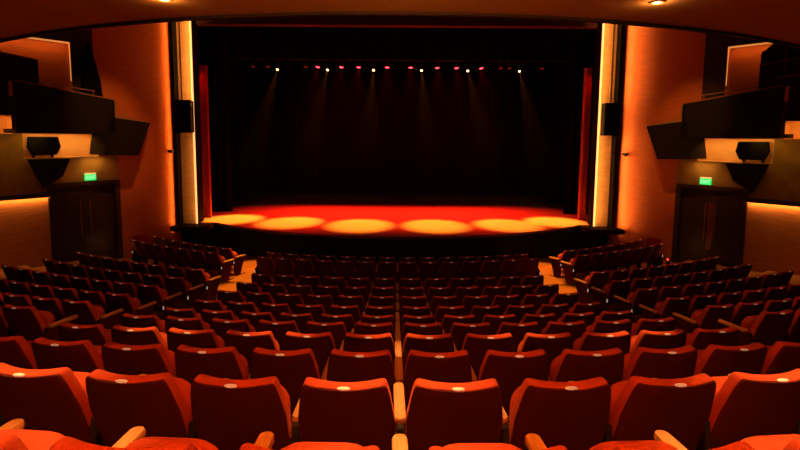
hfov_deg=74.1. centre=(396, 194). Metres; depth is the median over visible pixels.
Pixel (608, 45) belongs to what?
column
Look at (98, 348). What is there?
seat cushion
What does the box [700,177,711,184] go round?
exit sign
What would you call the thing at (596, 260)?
seat
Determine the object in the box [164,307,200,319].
seat
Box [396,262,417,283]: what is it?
seat
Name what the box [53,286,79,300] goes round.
seat
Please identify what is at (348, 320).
seat
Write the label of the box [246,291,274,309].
seat
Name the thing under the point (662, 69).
wall
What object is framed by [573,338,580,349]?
seat cushion
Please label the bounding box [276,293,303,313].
seat
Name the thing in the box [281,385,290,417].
seat cushion
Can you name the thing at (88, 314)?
seat
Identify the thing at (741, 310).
seat
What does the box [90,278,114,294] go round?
seat
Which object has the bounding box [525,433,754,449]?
seat
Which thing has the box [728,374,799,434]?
seat
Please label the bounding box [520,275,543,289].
seat
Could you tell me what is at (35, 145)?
grille
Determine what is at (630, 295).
seat cushion
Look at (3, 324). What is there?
seat
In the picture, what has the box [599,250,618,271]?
seat
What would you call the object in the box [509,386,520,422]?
seat cushion
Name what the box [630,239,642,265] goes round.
seat
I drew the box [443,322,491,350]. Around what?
seat
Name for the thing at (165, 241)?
seat
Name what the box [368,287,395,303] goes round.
seat
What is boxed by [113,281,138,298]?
seat
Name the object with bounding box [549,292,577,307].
seat
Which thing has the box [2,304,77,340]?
seat
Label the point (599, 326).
seat
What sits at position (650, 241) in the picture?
seat
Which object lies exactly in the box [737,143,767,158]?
grille
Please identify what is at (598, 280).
seat
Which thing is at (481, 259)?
seat
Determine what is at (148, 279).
seat
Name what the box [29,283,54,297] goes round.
seat
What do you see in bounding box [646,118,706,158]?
box
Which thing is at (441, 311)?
seat
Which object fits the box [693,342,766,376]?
seat
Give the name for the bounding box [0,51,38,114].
box
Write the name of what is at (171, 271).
seat
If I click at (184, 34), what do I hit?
column
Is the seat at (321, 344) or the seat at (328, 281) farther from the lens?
the seat at (328, 281)
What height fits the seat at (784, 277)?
0.860 m
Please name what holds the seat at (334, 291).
on the floor
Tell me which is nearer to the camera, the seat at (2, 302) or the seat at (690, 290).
the seat at (2, 302)
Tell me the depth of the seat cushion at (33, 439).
1.87 m
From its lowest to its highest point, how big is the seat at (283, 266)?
0.860 m
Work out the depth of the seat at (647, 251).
15.97 m
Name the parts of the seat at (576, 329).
backrest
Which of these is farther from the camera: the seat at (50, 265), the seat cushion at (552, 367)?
the seat at (50, 265)
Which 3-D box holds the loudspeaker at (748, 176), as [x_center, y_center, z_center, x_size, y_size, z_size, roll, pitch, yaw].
[10.259,-0.496,15.579,0.316,0.852,1.029,-4,8,-37]
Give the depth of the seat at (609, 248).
16.52 m
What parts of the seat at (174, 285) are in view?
backrest, panel, armrest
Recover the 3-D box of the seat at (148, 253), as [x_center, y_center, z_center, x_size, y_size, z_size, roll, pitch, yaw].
[-7.457,1.817,16.235,0.569,0.860,0.668,5,8,34]
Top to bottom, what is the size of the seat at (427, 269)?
0.860 m
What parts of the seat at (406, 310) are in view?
armrest, backrest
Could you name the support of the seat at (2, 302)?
on the floor
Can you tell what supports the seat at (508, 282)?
on the floor
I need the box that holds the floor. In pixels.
[0,251,799,435]
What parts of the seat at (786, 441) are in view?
armrest, backrest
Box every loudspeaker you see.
[26,137,60,157]
[27,158,69,187]
[175,100,193,132]
[600,103,619,135]
[726,163,768,192]
[735,142,769,162]
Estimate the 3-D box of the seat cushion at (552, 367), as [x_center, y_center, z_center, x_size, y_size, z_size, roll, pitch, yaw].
[1.378,1.429,4.093,0.400,0.400,0.138,0,6,-4]
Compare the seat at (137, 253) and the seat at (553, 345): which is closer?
the seat at (553, 345)
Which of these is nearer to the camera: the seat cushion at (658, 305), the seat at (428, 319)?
the seat at (428, 319)
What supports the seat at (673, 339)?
on the floor
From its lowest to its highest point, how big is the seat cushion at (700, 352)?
0.400 m
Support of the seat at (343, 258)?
on the floor
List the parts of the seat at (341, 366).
armrest, backrest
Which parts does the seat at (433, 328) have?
armrest, backrest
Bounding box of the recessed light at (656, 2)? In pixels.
[649,0,664,4]
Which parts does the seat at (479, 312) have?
backrest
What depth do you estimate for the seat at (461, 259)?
14.82 m
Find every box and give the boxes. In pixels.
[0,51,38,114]
[3,79,115,133]
[90,114,149,155]
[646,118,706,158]
[681,84,793,138]
[758,46,799,120]
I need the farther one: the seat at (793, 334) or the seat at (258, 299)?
the seat at (258, 299)
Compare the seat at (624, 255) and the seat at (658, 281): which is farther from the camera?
the seat at (624, 255)
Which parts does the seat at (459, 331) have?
backrest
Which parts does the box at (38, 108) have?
rail, handrail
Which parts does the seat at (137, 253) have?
panel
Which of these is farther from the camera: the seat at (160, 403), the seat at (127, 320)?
the seat at (127, 320)
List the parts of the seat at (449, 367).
armrest, backrest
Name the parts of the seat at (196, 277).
backrest, panel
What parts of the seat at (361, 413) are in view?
armrest, number plate, backrest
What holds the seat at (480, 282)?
on the floor
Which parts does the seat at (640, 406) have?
backrest, number plate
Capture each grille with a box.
[28,138,59,153]
[41,161,65,174]
[175,101,188,131]
[606,104,619,134]
[731,166,754,179]
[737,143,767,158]
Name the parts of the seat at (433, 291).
backrest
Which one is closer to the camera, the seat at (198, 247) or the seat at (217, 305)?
the seat at (217, 305)
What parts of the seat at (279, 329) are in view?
backrest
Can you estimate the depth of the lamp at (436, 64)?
22.48 m
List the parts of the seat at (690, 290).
backrest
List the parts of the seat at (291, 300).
backrest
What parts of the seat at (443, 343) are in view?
armrest, backrest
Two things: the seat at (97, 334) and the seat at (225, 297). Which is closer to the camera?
the seat at (97, 334)
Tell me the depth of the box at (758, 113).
14.89 m
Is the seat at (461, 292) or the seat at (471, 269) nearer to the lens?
the seat at (461, 292)
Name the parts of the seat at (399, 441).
armrest, backrest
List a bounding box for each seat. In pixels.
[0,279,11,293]
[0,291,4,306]
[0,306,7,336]
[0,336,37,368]
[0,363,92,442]
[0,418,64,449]
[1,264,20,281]
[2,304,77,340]
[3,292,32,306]
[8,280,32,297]
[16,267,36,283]
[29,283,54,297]
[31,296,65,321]
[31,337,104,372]
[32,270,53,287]
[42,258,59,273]
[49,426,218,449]
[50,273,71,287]
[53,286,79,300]
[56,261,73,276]
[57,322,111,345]
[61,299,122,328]
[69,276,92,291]
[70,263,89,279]
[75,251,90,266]
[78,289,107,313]
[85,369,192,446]
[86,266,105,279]
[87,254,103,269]
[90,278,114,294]
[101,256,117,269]
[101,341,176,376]
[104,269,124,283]
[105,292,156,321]
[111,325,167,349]
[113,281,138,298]
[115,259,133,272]
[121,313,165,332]
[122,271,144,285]
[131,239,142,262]
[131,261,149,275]
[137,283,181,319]
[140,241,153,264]
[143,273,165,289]
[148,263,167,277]
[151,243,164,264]
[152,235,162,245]
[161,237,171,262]
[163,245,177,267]
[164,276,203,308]
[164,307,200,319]
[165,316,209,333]
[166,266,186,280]
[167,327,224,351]
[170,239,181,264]
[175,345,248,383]
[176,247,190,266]
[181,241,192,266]
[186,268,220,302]
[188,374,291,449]
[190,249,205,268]
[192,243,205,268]
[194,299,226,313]
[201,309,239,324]
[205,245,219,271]
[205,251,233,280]
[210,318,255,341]
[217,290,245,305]
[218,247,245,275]
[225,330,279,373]
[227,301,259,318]
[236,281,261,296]
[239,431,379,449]
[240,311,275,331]
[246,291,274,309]
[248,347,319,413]
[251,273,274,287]
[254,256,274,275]
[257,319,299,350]
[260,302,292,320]
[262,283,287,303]
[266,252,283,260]
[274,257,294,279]
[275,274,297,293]
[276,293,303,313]
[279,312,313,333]
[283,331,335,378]
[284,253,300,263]
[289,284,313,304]
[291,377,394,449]
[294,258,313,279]
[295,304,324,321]
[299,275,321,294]
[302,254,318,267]
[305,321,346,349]
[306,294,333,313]
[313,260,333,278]
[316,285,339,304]
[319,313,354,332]
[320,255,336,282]
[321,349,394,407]
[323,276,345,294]
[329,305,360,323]
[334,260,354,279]
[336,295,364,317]
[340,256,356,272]
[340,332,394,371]
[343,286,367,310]
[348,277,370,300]
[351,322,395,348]
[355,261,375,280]
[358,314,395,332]
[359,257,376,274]
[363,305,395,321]
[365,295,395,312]
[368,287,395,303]
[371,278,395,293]
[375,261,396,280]
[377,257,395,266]
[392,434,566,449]
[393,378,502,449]
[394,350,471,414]
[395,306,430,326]
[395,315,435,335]
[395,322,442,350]
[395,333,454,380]
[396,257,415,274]
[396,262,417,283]
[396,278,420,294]
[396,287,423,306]
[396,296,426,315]
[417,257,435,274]
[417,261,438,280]
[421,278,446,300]
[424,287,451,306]
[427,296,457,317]
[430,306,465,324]
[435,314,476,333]
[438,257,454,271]
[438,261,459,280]
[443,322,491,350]
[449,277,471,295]
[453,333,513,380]
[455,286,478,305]
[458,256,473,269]
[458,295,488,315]
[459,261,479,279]
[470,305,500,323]
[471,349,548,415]
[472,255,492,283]
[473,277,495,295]
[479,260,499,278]
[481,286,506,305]
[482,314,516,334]
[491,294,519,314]
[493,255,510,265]
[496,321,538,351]
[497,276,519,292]
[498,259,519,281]
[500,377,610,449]
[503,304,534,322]
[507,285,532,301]
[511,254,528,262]
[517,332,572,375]
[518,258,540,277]
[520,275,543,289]
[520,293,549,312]
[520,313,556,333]
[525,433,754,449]
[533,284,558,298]
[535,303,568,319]
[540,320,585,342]
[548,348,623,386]
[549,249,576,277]
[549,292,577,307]
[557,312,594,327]
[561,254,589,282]
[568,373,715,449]
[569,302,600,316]
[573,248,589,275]
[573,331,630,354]
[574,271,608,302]
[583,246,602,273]
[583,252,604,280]
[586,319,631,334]
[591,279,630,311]
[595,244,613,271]
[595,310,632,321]
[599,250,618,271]
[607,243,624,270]
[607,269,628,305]
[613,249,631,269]
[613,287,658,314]
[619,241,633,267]
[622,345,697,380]
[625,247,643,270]
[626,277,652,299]
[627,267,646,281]
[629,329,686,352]
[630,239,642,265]
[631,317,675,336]
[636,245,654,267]
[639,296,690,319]
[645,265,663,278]
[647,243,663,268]
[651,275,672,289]
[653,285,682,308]
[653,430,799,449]
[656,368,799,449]
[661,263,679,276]
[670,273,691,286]
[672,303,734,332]
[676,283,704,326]
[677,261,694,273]
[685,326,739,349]
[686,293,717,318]
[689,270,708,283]
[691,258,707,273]
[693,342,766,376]
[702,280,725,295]
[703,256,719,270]
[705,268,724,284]
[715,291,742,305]
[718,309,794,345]
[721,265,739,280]
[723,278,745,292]
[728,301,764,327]
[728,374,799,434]
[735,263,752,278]
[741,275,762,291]
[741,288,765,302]
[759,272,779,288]
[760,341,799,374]
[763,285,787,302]
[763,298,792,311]
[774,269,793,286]
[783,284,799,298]
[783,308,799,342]
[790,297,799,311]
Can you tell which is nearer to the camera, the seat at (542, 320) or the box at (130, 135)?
the seat at (542, 320)
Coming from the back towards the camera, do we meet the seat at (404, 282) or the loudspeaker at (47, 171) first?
the loudspeaker at (47, 171)
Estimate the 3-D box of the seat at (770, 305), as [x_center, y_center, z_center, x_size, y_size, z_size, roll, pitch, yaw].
[5.643,1.960,8.211,0.569,0.860,0.668,-1,7,-16]
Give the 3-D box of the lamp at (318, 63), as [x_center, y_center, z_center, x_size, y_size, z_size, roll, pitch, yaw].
[-3.361,-5.594,22.528,0.201,0.373,0.207,6,8,39]
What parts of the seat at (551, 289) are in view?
backrest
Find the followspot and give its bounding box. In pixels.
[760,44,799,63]
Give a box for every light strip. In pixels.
[28,37,71,80]
[726,42,770,85]
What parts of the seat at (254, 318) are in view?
backrest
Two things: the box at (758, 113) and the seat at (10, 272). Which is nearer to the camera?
the seat at (10, 272)
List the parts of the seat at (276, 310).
backrest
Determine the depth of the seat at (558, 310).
8.34 m
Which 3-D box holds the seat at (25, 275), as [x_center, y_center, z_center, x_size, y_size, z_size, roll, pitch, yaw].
[-7.666,1.919,11.289,0.569,0.860,0.668,3,7,25]
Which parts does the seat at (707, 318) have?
armrest, panel, backrest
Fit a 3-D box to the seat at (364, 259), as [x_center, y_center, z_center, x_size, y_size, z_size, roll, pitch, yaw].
[-0.827,2.117,15.029,0.569,0.860,0.668,1,6,4]
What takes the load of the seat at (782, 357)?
on the floor
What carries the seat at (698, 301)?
on the floor
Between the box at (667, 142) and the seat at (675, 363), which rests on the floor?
the seat at (675, 363)
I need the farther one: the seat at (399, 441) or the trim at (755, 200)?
the trim at (755, 200)
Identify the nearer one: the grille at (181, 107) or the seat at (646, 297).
the seat at (646, 297)
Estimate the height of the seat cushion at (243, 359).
0.400 m
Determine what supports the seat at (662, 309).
on the floor
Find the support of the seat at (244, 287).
on the floor
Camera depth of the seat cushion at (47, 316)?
6.72 m
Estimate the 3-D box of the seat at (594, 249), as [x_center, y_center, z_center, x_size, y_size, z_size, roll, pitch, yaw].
[6.011,1.997,16.549,0.569,0.860,0.668,-3,7,-29]
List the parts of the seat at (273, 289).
backrest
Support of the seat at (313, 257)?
on the floor
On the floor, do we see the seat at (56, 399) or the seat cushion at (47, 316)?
the seat at (56, 399)
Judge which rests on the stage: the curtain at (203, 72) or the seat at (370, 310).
the curtain at (203, 72)
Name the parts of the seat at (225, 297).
backrest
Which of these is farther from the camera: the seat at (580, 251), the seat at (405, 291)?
the seat at (580, 251)
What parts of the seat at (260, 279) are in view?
backrest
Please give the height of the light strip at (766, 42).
1.140 m
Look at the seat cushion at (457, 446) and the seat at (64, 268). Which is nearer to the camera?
the seat cushion at (457, 446)
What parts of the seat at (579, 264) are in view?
panel, backrest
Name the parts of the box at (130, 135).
rail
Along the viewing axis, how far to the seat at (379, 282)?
11.43 m
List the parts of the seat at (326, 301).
backrest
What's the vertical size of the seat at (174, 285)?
0.860 m
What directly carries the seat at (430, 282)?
on the floor
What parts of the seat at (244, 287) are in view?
backrest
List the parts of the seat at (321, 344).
backrest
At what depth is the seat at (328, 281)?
11.50 m
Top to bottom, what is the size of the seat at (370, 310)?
0.860 m
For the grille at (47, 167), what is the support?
attached to the loudspeaker at (47, 171)
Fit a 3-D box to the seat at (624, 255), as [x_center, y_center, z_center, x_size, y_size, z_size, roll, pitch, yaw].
[6.517,1.980,15.644,0.569,0.860,0.668,-3,7,-29]
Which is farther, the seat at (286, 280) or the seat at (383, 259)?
the seat at (383, 259)
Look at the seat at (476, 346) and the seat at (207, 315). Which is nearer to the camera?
the seat at (476, 346)
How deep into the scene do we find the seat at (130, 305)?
8.83 m
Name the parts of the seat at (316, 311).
backrest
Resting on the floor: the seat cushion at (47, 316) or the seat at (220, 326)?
the seat at (220, 326)
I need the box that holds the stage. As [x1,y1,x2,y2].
[170,193,624,265]
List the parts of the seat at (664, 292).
backrest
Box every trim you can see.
[0,11,799,48]
[0,193,49,200]
[746,198,799,206]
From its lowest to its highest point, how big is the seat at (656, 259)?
0.860 m
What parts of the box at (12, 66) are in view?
rail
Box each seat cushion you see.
[0,429,64,449]
[38,310,54,327]
[73,371,89,395]
[92,305,104,318]
[94,345,102,360]
[106,329,111,339]
[125,437,218,449]
[131,297,140,308]
[160,320,165,332]
[160,332,167,349]
[161,289,168,297]
[164,349,176,376]
[174,377,192,419]
[186,281,191,289]
[217,335,224,347]
[239,354,248,378]
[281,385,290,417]
[281,442,361,449]
[444,443,521,449]
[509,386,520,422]
[549,356,559,380]
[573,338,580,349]
[589,440,677,449]
[603,284,609,291]
[622,352,634,379]
[627,292,634,301]
[629,335,637,352]
[631,323,636,333]
[654,301,663,312]
[685,333,691,344]
[691,309,703,322]
[696,350,704,364]
[711,376,727,397]
[741,315,758,331]
[741,434,799,449]
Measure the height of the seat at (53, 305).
0.860 m
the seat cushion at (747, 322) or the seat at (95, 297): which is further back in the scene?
the seat at (95, 297)
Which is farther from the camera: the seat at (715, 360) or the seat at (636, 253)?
the seat at (636, 253)
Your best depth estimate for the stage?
19.25 m
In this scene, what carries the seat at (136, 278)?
on the floor
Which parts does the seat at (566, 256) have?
panel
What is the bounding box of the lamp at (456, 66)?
[454,61,458,68]
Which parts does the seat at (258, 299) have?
backrest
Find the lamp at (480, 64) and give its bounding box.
[478,61,483,68]
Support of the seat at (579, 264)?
on the floor
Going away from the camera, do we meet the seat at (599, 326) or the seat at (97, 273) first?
the seat at (599, 326)
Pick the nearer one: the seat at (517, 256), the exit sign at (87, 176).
the seat at (517, 256)
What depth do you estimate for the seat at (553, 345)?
4.85 m
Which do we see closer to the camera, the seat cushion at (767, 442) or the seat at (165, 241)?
the seat cushion at (767, 442)
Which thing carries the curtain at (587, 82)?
on the stage
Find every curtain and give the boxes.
[198,37,232,211]
[199,65,211,217]
[563,39,595,213]
[577,68,591,219]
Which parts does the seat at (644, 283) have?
backrest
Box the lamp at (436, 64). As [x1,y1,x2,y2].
[434,61,439,68]
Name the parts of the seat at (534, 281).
backrest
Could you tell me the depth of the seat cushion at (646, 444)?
1.85 m
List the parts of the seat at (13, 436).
armrest, backrest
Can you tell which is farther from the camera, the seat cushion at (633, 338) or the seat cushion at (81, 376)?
the seat cushion at (633, 338)
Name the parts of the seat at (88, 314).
backrest, panel, armrest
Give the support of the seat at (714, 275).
on the floor
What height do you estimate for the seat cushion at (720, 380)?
0.400 m
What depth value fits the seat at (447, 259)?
14.75 m
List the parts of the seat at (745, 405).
backrest, number plate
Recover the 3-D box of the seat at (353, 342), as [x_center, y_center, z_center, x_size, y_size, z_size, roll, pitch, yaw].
[-0.281,1.665,5.132,0.569,0.860,0.668,0,6,1]
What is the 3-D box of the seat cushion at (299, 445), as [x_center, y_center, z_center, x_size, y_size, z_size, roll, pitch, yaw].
[-0.253,1.062,1.844,0.400,0.400,0.138,1,6,1]
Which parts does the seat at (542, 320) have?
backrest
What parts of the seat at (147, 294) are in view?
backrest, panel, armrest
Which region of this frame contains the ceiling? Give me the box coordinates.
[0,0,799,44]
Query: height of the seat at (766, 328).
0.860 m
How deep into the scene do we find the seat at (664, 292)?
10.00 m
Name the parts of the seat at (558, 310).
backrest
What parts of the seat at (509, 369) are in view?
armrest, backrest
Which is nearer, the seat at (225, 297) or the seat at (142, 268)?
the seat at (225, 297)
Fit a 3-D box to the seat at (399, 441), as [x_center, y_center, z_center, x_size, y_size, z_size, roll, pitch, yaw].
[0.268,1.139,1.824,0.569,0.860,0.668,0,6,-1]
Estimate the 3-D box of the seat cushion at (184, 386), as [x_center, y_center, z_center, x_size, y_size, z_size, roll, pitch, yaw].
[-1.341,1.233,3.010,0.400,0.400,0.138,1,6,5]
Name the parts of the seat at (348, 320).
backrest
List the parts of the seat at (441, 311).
backrest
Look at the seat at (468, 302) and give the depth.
9.29 m
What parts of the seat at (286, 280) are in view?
backrest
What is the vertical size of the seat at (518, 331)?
0.860 m
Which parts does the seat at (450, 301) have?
backrest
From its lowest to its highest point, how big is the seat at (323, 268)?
0.860 m
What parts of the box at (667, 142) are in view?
rail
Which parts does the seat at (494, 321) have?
backrest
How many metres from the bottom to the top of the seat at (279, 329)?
0.860 m
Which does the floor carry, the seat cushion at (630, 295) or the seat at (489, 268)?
the seat at (489, 268)
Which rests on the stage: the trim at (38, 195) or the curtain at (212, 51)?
the curtain at (212, 51)
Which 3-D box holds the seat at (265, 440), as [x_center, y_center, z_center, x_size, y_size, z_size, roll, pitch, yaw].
[-0.277,1.135,1.825,0.569,0.860,0.668,1,6,1]
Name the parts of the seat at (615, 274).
backrest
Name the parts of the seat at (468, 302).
backrest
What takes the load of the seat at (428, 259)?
on the floor
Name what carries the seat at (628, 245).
on the floor
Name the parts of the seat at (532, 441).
armrest, backrest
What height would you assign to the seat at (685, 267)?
0.860 m
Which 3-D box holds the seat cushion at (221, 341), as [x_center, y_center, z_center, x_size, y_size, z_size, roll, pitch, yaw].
[-1.893,1.572,5.231,0.400,0.400,0.138,1,6,5]
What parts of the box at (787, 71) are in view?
rail, rail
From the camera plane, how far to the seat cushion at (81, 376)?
3.01 m
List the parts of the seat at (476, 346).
backrest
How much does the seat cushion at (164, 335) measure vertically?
0.400 m
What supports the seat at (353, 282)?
on the floor
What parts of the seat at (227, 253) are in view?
panel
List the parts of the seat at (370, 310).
backrest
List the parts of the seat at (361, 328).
backrest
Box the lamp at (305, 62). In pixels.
[303,60,307,67]
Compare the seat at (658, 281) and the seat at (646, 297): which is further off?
the seat at (658, 281)
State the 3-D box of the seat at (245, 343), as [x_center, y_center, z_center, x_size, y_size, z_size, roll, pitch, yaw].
[-1.374,1.653,5.174,0.569,0.860,0.668,1,6,4]
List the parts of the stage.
edge trim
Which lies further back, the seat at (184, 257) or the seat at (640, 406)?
the seat at (184, 257)
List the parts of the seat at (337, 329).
backrest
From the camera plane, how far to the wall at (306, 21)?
18.94 m
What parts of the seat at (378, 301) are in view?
backrest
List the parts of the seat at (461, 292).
backrest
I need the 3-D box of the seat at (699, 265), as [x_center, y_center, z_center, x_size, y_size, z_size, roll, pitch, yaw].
[7.578,2.031,13.699,0.569,0.860,0.668,-3,7,-29]
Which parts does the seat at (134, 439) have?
backrest, armrest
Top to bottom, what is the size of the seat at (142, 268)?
0.860 m
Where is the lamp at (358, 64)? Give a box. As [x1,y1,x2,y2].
[356,60,361,67]
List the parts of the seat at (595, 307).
backrest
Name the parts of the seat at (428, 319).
armrest, backrest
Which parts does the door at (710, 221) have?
handle, panel, handle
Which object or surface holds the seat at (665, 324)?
on the floor
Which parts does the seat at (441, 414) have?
armrest, backrest, number plate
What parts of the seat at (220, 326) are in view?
backrest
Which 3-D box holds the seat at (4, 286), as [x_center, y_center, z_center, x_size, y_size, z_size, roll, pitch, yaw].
[-7.192,1.912,9.928,0.569,0.860,0.668,3,7,22]
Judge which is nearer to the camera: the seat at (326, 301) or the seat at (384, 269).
the seat at (326, 301)
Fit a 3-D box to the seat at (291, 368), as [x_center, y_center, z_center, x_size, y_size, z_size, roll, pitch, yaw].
[-0.826,1.489,4.043,0.569,0.860,0.668,1,6,2]
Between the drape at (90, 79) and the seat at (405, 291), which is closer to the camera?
the seat at (405, 291)
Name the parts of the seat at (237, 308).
backrest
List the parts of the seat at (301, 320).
backrest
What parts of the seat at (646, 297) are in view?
armrest, panel, backrest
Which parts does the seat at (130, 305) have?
backrest, panel, armrest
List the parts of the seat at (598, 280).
panel, backrest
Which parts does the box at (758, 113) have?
handrail, rail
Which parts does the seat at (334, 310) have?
backrest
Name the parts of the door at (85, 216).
handle, panel, handle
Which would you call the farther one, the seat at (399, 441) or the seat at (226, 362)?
the seat at (226, 362)
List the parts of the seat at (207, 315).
backrest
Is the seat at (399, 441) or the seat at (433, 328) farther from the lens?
the seat at (433, 328)
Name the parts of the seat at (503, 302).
backrest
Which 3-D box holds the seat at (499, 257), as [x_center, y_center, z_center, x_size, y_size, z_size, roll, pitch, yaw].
[2.952,2.108,15.354,0.569,0.860,0.668,-1,6,-14]
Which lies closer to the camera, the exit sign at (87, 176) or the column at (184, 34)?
the exit sign at (87, 176)
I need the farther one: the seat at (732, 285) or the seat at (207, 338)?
the seat at (732, 285)
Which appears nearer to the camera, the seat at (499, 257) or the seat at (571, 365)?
the seat at (571, 365)
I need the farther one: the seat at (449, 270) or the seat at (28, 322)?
the seat at (449, 270)
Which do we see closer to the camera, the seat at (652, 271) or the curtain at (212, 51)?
the seat at (652, 271)
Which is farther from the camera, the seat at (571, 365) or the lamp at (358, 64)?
the lamp at (358, 64)
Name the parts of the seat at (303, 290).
backrest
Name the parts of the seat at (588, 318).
backrest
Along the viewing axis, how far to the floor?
15.26 m
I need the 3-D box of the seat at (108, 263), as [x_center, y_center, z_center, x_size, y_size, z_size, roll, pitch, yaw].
[-7.113,1.954,13.464,0.569,0.860,0.668,4,7,27]
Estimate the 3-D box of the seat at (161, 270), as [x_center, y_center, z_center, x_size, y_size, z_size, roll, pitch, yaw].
[-5.623,2.038,12.797,0.569,0.860,0.668,3,7,21]
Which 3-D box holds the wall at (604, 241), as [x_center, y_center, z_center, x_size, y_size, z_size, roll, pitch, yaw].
[8.690,-2.009,19.651,1.900,8.200,0.280,0,6,0]
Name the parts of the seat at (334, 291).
backrest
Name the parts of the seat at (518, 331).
backrest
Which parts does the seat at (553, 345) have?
backrest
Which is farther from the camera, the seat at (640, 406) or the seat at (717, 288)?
the seat at (717, 288)
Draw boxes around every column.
[170,21,203,224]
[587,23,622,227]
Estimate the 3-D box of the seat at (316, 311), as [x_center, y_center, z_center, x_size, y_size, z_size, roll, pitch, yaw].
[-1.375,2.104,8.551,0.569,0.860,0.668,1,6,4]
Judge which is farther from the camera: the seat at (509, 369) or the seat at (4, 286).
the seat at (4, 286)
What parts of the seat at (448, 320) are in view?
backrest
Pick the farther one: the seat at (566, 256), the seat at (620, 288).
the seat at (566, 256)
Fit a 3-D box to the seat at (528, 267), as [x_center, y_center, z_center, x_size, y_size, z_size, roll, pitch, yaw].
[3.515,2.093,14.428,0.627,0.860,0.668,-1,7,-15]
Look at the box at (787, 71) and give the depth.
13.93 m
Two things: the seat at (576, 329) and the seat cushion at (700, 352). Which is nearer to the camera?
the seat cushion at (700, 352)
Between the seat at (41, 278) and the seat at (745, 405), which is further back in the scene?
the seat at (41, 278)
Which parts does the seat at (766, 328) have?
armrest, panel, backrest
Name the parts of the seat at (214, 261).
backrest, panel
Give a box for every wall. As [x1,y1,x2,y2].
[0,22,181,268]
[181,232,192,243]
[196,16,597,28]
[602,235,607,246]
[607,25,799,275]
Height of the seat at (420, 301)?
0.860 m
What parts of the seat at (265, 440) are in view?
armrest, backrest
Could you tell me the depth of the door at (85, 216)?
16.67 m
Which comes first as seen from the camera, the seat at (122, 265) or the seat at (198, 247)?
the seat at (122, 265)
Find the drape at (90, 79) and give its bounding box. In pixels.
[80,35,102,96]
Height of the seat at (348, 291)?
0.860 m
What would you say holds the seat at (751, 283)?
on the floor
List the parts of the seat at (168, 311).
backrest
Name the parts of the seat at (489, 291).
backrest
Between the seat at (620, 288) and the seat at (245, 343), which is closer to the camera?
the seat at (245, 343)
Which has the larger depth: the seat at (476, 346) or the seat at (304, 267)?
the seat at (304, 267)
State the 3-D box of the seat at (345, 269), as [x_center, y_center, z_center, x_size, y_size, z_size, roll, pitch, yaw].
[-1.370,2.103,14.034,0.569,0.860,0.668,1,6,6]
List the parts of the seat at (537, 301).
backrest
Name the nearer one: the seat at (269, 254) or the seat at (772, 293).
the seat at (772, 293)
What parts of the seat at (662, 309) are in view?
armrest, panel, backrest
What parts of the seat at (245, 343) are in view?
backrest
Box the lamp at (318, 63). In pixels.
[315,60,320,67]
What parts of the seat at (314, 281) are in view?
backrest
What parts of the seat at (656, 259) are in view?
panel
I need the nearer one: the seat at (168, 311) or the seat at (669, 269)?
the seat at (168, 311)
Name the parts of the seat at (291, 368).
backrest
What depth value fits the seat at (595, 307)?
8.41 m
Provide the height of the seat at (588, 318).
0.860 m
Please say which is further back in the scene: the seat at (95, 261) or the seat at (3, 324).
the seat at (95, 261)
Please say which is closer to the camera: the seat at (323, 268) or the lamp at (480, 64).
the seat at (323, 268)
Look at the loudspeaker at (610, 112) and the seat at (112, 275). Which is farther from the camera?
the loudspeaker at (610, 112)
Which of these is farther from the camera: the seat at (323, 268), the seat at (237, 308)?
the seat at (323, 268)
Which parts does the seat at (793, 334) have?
backrest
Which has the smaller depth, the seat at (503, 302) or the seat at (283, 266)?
the seat at (503, 302)
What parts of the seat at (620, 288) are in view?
armrest, panel, backrest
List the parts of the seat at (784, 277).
backrest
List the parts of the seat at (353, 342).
backrest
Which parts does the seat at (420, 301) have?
backrest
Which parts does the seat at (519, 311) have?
backrest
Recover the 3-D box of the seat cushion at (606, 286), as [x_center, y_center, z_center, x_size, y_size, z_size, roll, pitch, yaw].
[4.591,2.091,11.331,0.400,0.400,0.138,-1,7,-16]
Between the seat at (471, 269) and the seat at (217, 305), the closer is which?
the seat at (217, 305)
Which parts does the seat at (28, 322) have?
backrest, panel, armrest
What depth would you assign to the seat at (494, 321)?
7.11 m
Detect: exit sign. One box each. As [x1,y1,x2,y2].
[84,173,95,180]
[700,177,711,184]
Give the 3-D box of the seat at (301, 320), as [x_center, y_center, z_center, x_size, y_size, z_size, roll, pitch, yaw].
[-1.375,1.995,7.450,0.569,0.860,0.668,1,6,4]
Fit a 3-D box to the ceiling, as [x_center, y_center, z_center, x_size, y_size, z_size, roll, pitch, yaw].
[0.045,-2.725,4.177,19.000,1.300,13.902,0,6,0]
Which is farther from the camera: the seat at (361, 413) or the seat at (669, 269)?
the seat at (669, 269)
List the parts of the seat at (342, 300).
backrest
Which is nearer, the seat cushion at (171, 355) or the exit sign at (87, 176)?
the seat cushion at (171, 355)
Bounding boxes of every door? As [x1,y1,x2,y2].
[47,179,122,261]
[672,183,748,266]
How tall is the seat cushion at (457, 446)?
0.400 m
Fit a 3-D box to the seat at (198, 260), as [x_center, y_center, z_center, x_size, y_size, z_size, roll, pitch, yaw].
[-5.562,1.947,15.175,0.569,0.860,0.668,3,7,24]
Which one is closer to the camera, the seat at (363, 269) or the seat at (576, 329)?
the seat at (576, 329)
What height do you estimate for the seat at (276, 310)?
0.860 m
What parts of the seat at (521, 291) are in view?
backrest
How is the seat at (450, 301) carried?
on the floor
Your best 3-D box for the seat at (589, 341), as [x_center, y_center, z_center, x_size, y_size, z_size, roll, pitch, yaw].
[1.903,1.671,5.211,0.569,0.860,0.668,0,6,-5]
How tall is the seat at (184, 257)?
0.860 m
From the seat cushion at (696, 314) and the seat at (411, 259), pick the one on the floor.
the seat at (411, 259)
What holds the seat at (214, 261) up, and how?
on the floor

